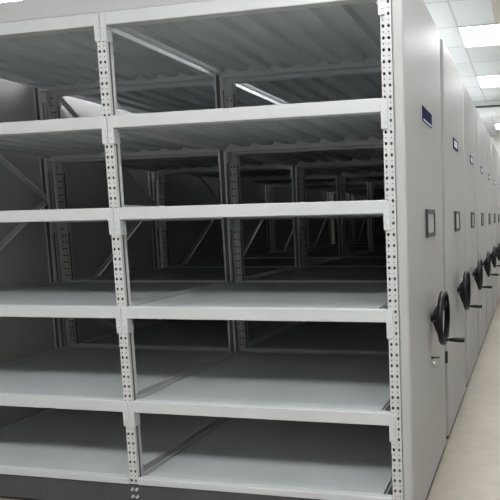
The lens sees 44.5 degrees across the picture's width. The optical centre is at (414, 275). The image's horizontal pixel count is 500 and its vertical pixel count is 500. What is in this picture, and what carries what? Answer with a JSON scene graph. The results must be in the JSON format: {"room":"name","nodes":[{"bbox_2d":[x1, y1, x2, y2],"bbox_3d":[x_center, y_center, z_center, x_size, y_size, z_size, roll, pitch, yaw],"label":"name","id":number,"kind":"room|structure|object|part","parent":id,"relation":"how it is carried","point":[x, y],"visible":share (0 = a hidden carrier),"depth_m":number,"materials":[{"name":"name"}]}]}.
{"room":"archive storage room","nodes":[
{"label":"archive storage room","id":0,"kind":"room"},
{"bbox_2d":[0,297,499,499],"bbox_3d":[-1.323,0.847,5.636,8.800,0.120,14.300,0,6,11],"label":"floor","id":1,"kind":"structure","parent":0,"point":[468,468],"depth_m":3.37,"materials":[{"name":"beige tile"}]},
{"bbox_2d":[0,0,464,499],"bbox_3d":[-1.125,-0.115,3.000,2.776,2.315,1.048,0,6,11],"label":"shelving unit","id":2,"kind":"object","parent":1,"relation":"on","point":[126,422],"visible":1,"depth_m":2.71,"materials":[{"name":"grey paint"}]},
{"bbox_3d":[-2.472,-0.121,3.230,0.044,2.291,0.955,0,6,11],"label":"panel","id":3,"kind":"part","parent":2,"relation":"part of","materials":[{"name":"grey paint"}]},
{"bbox_3d":[-2.337,-0.177,3.681,0.043,2.080,0.040,0,6,11],"label":"post","id":4,"kind":"part","parent":2,"relation":"part of","materials":[{"name":"grey metal"}]},
{"bbox_3d":[-1.303,-0.083,2.530,0.043,2.080,0.040,0,6,11],"label":"post","id":5,"kind":"part","parent":2,"relation":"part of","materials":[{"name":"grey metal"}]},
{"bbox_3d":[-1.120,-0.179,3.437,0.043,2.080,0.040,0,6,11],"label":"post","id":6,"kind":"part","parent":2,"relation":"part of","materials":[{"name":"grey metal"}]},
{"bbox_3d":[-0.086,-0.085,2.285,0.043,2.080,0.040,0,6,11],"label":"post","id":7,"kind":"part","parent":2,"relation":"part of","materials":[{"name":"grey metal"}]},
{"bbox_3d":[0.047,-0.124,2.723,0.044,2.291,0.955,0,6,11],"label":"panel","id":8,"kind":"part","parent":2,"relation":"part of","materials":[{"name":"grey paint"}]},
{"bbox_3d":[0.060,-0.744,2.673,0.004,0.066,0.240,0,6,11],"label":"name plate","id":9,"kind":"part","parent":2,"relation":"part of","materials":[{"name":"blue plastic"}]},
{"bbox_3d":[0.200,0.310,2.773,0.090,0.026,0.026,0,6,11],"label":"handle","id":10,"kind":"part","parent":2,"relation":"part of","materials":[{"name":"black plastic"}]},
{"bbox_2d":[46,38,481,438],"bbox_3d":[-0.919,-0.223,4.028,2.776,2.315,1.048,0,6,11],"label":"shelving unit","id":11,"kind":"object","parent":1,"relation":"on","point":[86,251],"visible":0.53,"depth_m":3.89,"materials":[{"name":"grey paint"}]},
{"bbox_3d":[-2.312,-0.190,3.803,0.043,2.080,0.040,0,6,11],"label":"post","id":12,"kind":"part","parent":11,"relation":"part of","materials":[{"name":"grey metal"}]},
{"bbox_3d":[-2.265,-0.229,4.259,0.044,2.291,0.955,0,6,11],"label":"panel","id":13,"kind":"part","parent":11,"relation":"part of","materials":[{"name":"grey paint"}]},
{"bbox_3d":[-2.130,-0.285,4.710,0.043,2.080,0.040,0,6,11],"label":"post","id":14,"kind":"part","parent":11,"relation":"part of","materials":[{"name":"grey metal"}]},
{"bbox_3d":[-1.096,-0.192,3.558,0.043,2.080,0.040,0,6,11],"label":"post","id":15,"kind":"part","parent":11,"relation":"part of","materials":[{"name":"grey metal"}]},
{"bbox_3d":[-0.913,-0.287,4.465,0.043,2.080,0.040,0,6,11],"label":"post","id":16,"kind":"part","parent":11,"relation":"part of","materials":[{"name":"grey metal"}]},
{"bbox_3d":[0.254,-0.233,3.752,0.044,2.291,0.955,0,6,11],"label":"panel","id":17,"kind":"part","parent":11,"relation":"part of","materials":[{"name":"grey paint"}]},
{"bbox_3d":[0.267,-0.852,3.702,0.004,0.066,0.240,0,6,11],"label":"name plate","id":18,"kind":"part","parent":11,"relation":"part of","materials":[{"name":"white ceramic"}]},
{"bbox_3d":[0.406,0.202,3.802,0.090,0.026,0.026,0,6,11],"label":"handle","id":19,"kind":"part","parent":11,"relation":"part of","materials":[{"name":"black plastic"}]},
{"bbox_2d":[156,82,491,386],"bbox_3d":[-0.712,-0.331,5.057,2.776,2.315,1.048,0,6,11],"label":"shelving unit","id":20,"kind":"object","parent":1,"relation":"on","point":[198,243],"visible":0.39,"depth_m":5.00,"materials":[{"name":"grey paint"}]},
{"bbox_3d":[-2.106,-0.298,4.832,0.043,2.080,0.040,0,6,11],"label":"post","id":21,"kind":"part","parent":20,"relation":"part of","materials":[{"name":"grey metal"}]},
{"bbox_3d":[-2.059,-0.338,5.288,0.044,2.291,0.955,0,6,11],"label":"panel","id":22,"kind":"part","parent":20,"relation":"part of","materials":[{"name":"grey paint"}]},
{"bbox_3d":[-1.923,-0.394,5.739,0.043,2.080,0.040,0,6,11],"label":"post","id":23,"kind":"part","parent":20,"relation":"part of","materials":[{"name":"grey metal"}]},
{"bbox_3d":[-0.889,-0.300,4.587,0.043,2.080,0.040,0,6,11],"label":"post","id":24,"kind":"part","parent":20,"relation":"part of","materials":[{"name":"grey metal"}]},
{"bbox_3d":[-0.707,-0.395,5.494,0.043,2.080,0.040,0,6,11],"label":"post","id":25,"kind":"part","parent":20,"relation":"part of","materials":[{"name":"grey metal"}]},
{"bbox_3d":[0.461,-0.341,4.781,0.044,2.291,0.955,0,6,11],"label":"panel","id":26,"kind":"part","parent":20,"relation":"part of","materials":[{"name":"grey paint"}]},
{"bbox_2d":[230,109,498,354],"bbox_3d":[-0.505,-0.440,6.086,2.776,2.315,1.048,0,6,11],"label":"shelving unit","id":27,"kind":"object","parent":1,"relation":"on","point":[257,234],"visible":0.29,"depth_m":6.14,"materials":[{"name":"grey paint"}]},
{"bbox_3d":[-1.852,-0.446,6.317,0.044,2.291,0.955,0,6,11],"label":"panel","id":28,"kind":"part","parent":27,"relation":"part of","materials":[{"name":"grey paint"}]},
{"bbox_3d":[-1.716,-0.502,6.768,0.043,2.080,0.040,0,6,11],"label":"post","id":29,"kind":"part","parent":27,"relation":"part of","materials":[{"name":"grey metal"}]},
{"bbox_3d":[-0.682,-0.408,5.616,0.043,2.080,0.040,0,6,11],"label":"post","id":30,"kind":"part","parent":27,"relation":"part of","materials":[{"name":"grey metal"}]},
{"bbox_3d":[-0.500,-0.503,6.523,0.043,2.080,0.040,0,6,11],"label":"post","id":31,"kind":"part","parent":27,"relation":"part of","materials":[{"name":"grey metal"}]},
{"bbox_3d":[0.668,-0.449,5.810,0.044,2.291,0.955,0,6,11],"label":"panel","id":32,"kind":"part","parent":27,"relation":"part of","materials":[{"name":"grey paint"}]},
{"bbox_2d":[270,126,499,332],"bbox_3d":[-0.298,-0.548,7.115,2.776,2.315,1.048,0,6,11],"label":"shelving unit","id":33,"kind":"object","parent":1,"relation":"on","point":[282,230],"visible":0.23,"depth_m":7.00,"materials":[{"name":"grey paint"}]},
{"bbox_3d":[-1.692,-0.515,6.890,0.043,2.080,0.040,0,6,11],"label":"post","id":34,"kind":"part","parent":33,"relation":"part of","materials":[{"name":"grey metal"}]},
{"bbox_3d":[-1.645,-0.554,7.345,0.044,2.291,0.955,0,6,11],"label":"panel","id":35,"kind":"part","parent":33,"relation":"part of","materials":[{"name":"grey paint"}]},
{"bbox_3d":[-0.475,-0.516,6.645,0.043,2.080,0.040,0,6,11],"label":"post","id":36,"kind":"part","parent":33,"relation":"part of","materials":[{"name":"grey metal"}]},
{"bbox_3d":[0.875,-0.558,6.838,0.044,2.291,0.955,0,6,11],"label":"panel","id":37,"kind":"part","parent":33,"relation":"part of","materials":[{"name":"grey paint"}]},
{"bbox_2d":[305,139,499,316],"bbox_3d":[-0.091,-0.656,8.144,2.776,2.315,1.048,0,6,11],"label":"shelving unit","id":38,"kind":"object","parent":1,"relation":"on","point":[319,231],"visible":0.16,"depth_m":8.16,"materials":[{"name":"grey paint"}]},
{"bbox_3d":[-1.485,-0.623,7.919,0.043,2.080,0.040,0,6,11],"label":"post","id":39,"kind":"part","parent":38,"relation":"part of","materials":[{"name":"grey metal"}]},
{"bbox_3d":[-1.438,-0.662,8.374,0.044,2.291,0.955,0,6,11],"label":"panel","id":40,"kind":"part","parent":38,"relation":"part of","materials":[{"name":"grey paint"}]},
{"bbox_3d":[-1.302,-0.718,8.826,0.043,2.080,0.040,0,6,11],"label":"post","id":41,"kind":"part","parent":38,"relation":"part of","materials":[{"name":"grey metal"}]},
{"bbox_3d":[1.081,-0.666,7.867,0.044,2.291,0.955,0,6,11],"label":"panel","id":42,"kind":"part","parent":38,"relation":"part of","materials":[{"name":"grey paint"}]},
{"bbox_2d":[331,150,499,302],"bbox_3d":[0.122,-0.768,9.202,2.776,2.315,1.048,0,6,11],"label":"shelving unit","id":43,"kind":"object","parent":1,"relation":"on","point":[333,195],"visible":0.11,"depth_m":9.00,"materials":[{"name":"grey paint"}]},
{"bbox_3d":[-1.272,-0.734,8.977,0.043,2.080,0.040,0,6,11],"label":"post","id":44,"kind":"part","parent":43,"relation":"part of","materials":[{"name":"grey metal"}]},
{"bbox_3d":[-1.225,-0.774,9.432,0.044,2.291,0.955,0,6,11],"label":"panel","id":45,"kind":"part","parent":43,"relation":"part of","materials":[{"name":"grey paint"}]},
{"bbox_3d":[-1.090,-0.830,9.884,0.043,2.080,0.040,0,6,11],"label":"post","id":46,"kind":"part","parent":43,"relation":"part of","materials":[{"name":"grey metal"}]},
{"bbox_3d":[1.294,-0.777,8.925,0.044,2.291,0.955,0,6,11],"label":"panel","id":47,"kind":"part","parent":43,"relation":"part of","materials":[{"name":"grey paint"}]},
{"bbox_2d":[352,156,499,240],"bbox_3d":[0.329,-0.876,10.231,2.776,2.315,1.048,0,6,11],"label":"shelving unit","id":48,"kind":"object","parent":1,"relation":"on","point":[360,225],"visible":0.04,"depth_m":10.66,"materials":[{"name":"grey paint"}]},
{"bbox_3d":[-1.065,-0.843,10.006,0.043,2.080,0.040,0,6,11],"label":"post","id":49,"kind":"part","parent":48,"relation":"part of","materials":[{"name":"grey metal"}]},
{"bbox_3d":[-1.018,-0.882,10.461,0.044,2.291,0.955,0,6,11],"label":"panel","id":50,"kind":"part","parent":48,"relation":"part of","materials":[{"name":"grey paint"}]},
{"bbox_3d":[0.341,-0.916,10.704,2.524,2.260,0.006,0,6,11],"label":"panel","id":51,"kind":"part","parent":48,"relation":"part of","materials":[{"name":"grey paint"}]},
{"bbox_2d":[424,0,499,135],"bbox_3d":[-1.390,-2.236,5.325,8.800,0.120,14.300,0,6,11],"label":"ceiling","id":52,"kind":"structure","parent":0,"point":[447,15],"depth_m":5.63,"materials":[{"name":"tile"}]},
{"bbox_2d":[458,23,499,47],"bbox_3d":[0.731,-2.206,5.220,0.600,0.010,0.600,0,6,11],"label":"recessed light","id":53,"kind":"object","parent":52,"relation":"in","point":[484,34],"visible":1,"depth_m":5.20,"materials":[{"name":"white plastic"}]},
{"bbox_2d":[473,101,499,116],"bbox_3d":[-0.718,-2.432,8.666,8.400,0.189,0.120,0,6,11],"label":"trim","id":54,"kind":"structure","parent":52,"relation":"attached to","point":[487,111],"depth_m":8.25,"materials":[{"name":"white paint"}]},
{"bbox_2d":[475,105,499,107],"bbox_3d":[-0.731,-2.448,8.599,8.400,0.025,0.012,0,6,11],"label":"trim","id":55,"kind":"structure","parent":54,"relation":"attached to","point":[487,105],"depth_m":8.23,"materials":[{"name":"grey metal"}]},
{"bbox_2d":[476,74,499,87],"bbox_3d":[1.084,-2.391,6.975,0.600,0.010,0.600,0,6,11],"label":"recessed light","id":56,"kind":"object","parent":52,"relation":"in","point":[484,81],"visible":1,"depth_m":6.96,"materials":[{"name":"white plastic"}]},
{"bbox_2d":[491,0,499,23],"bbox_3d":[0.709,-2.116,4.311,0.265,0.006,1.180,0,6,11],"label":"trim","id":57,"kind":"structure","parent":52,"relation":"attached to","point":[495,3],"depth_m":4.58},
{"bbox_2d":[490,136,499,155],"bbox_3d":[0.026,-1.418,12.356,8.800,2.980,0.200,0,6,11],"label":"wall","id":58,"kind":"structure","parent":0,"point":[496,139],"depth_m":11.78,"materials":[{"name":"white paint"}]}
]}

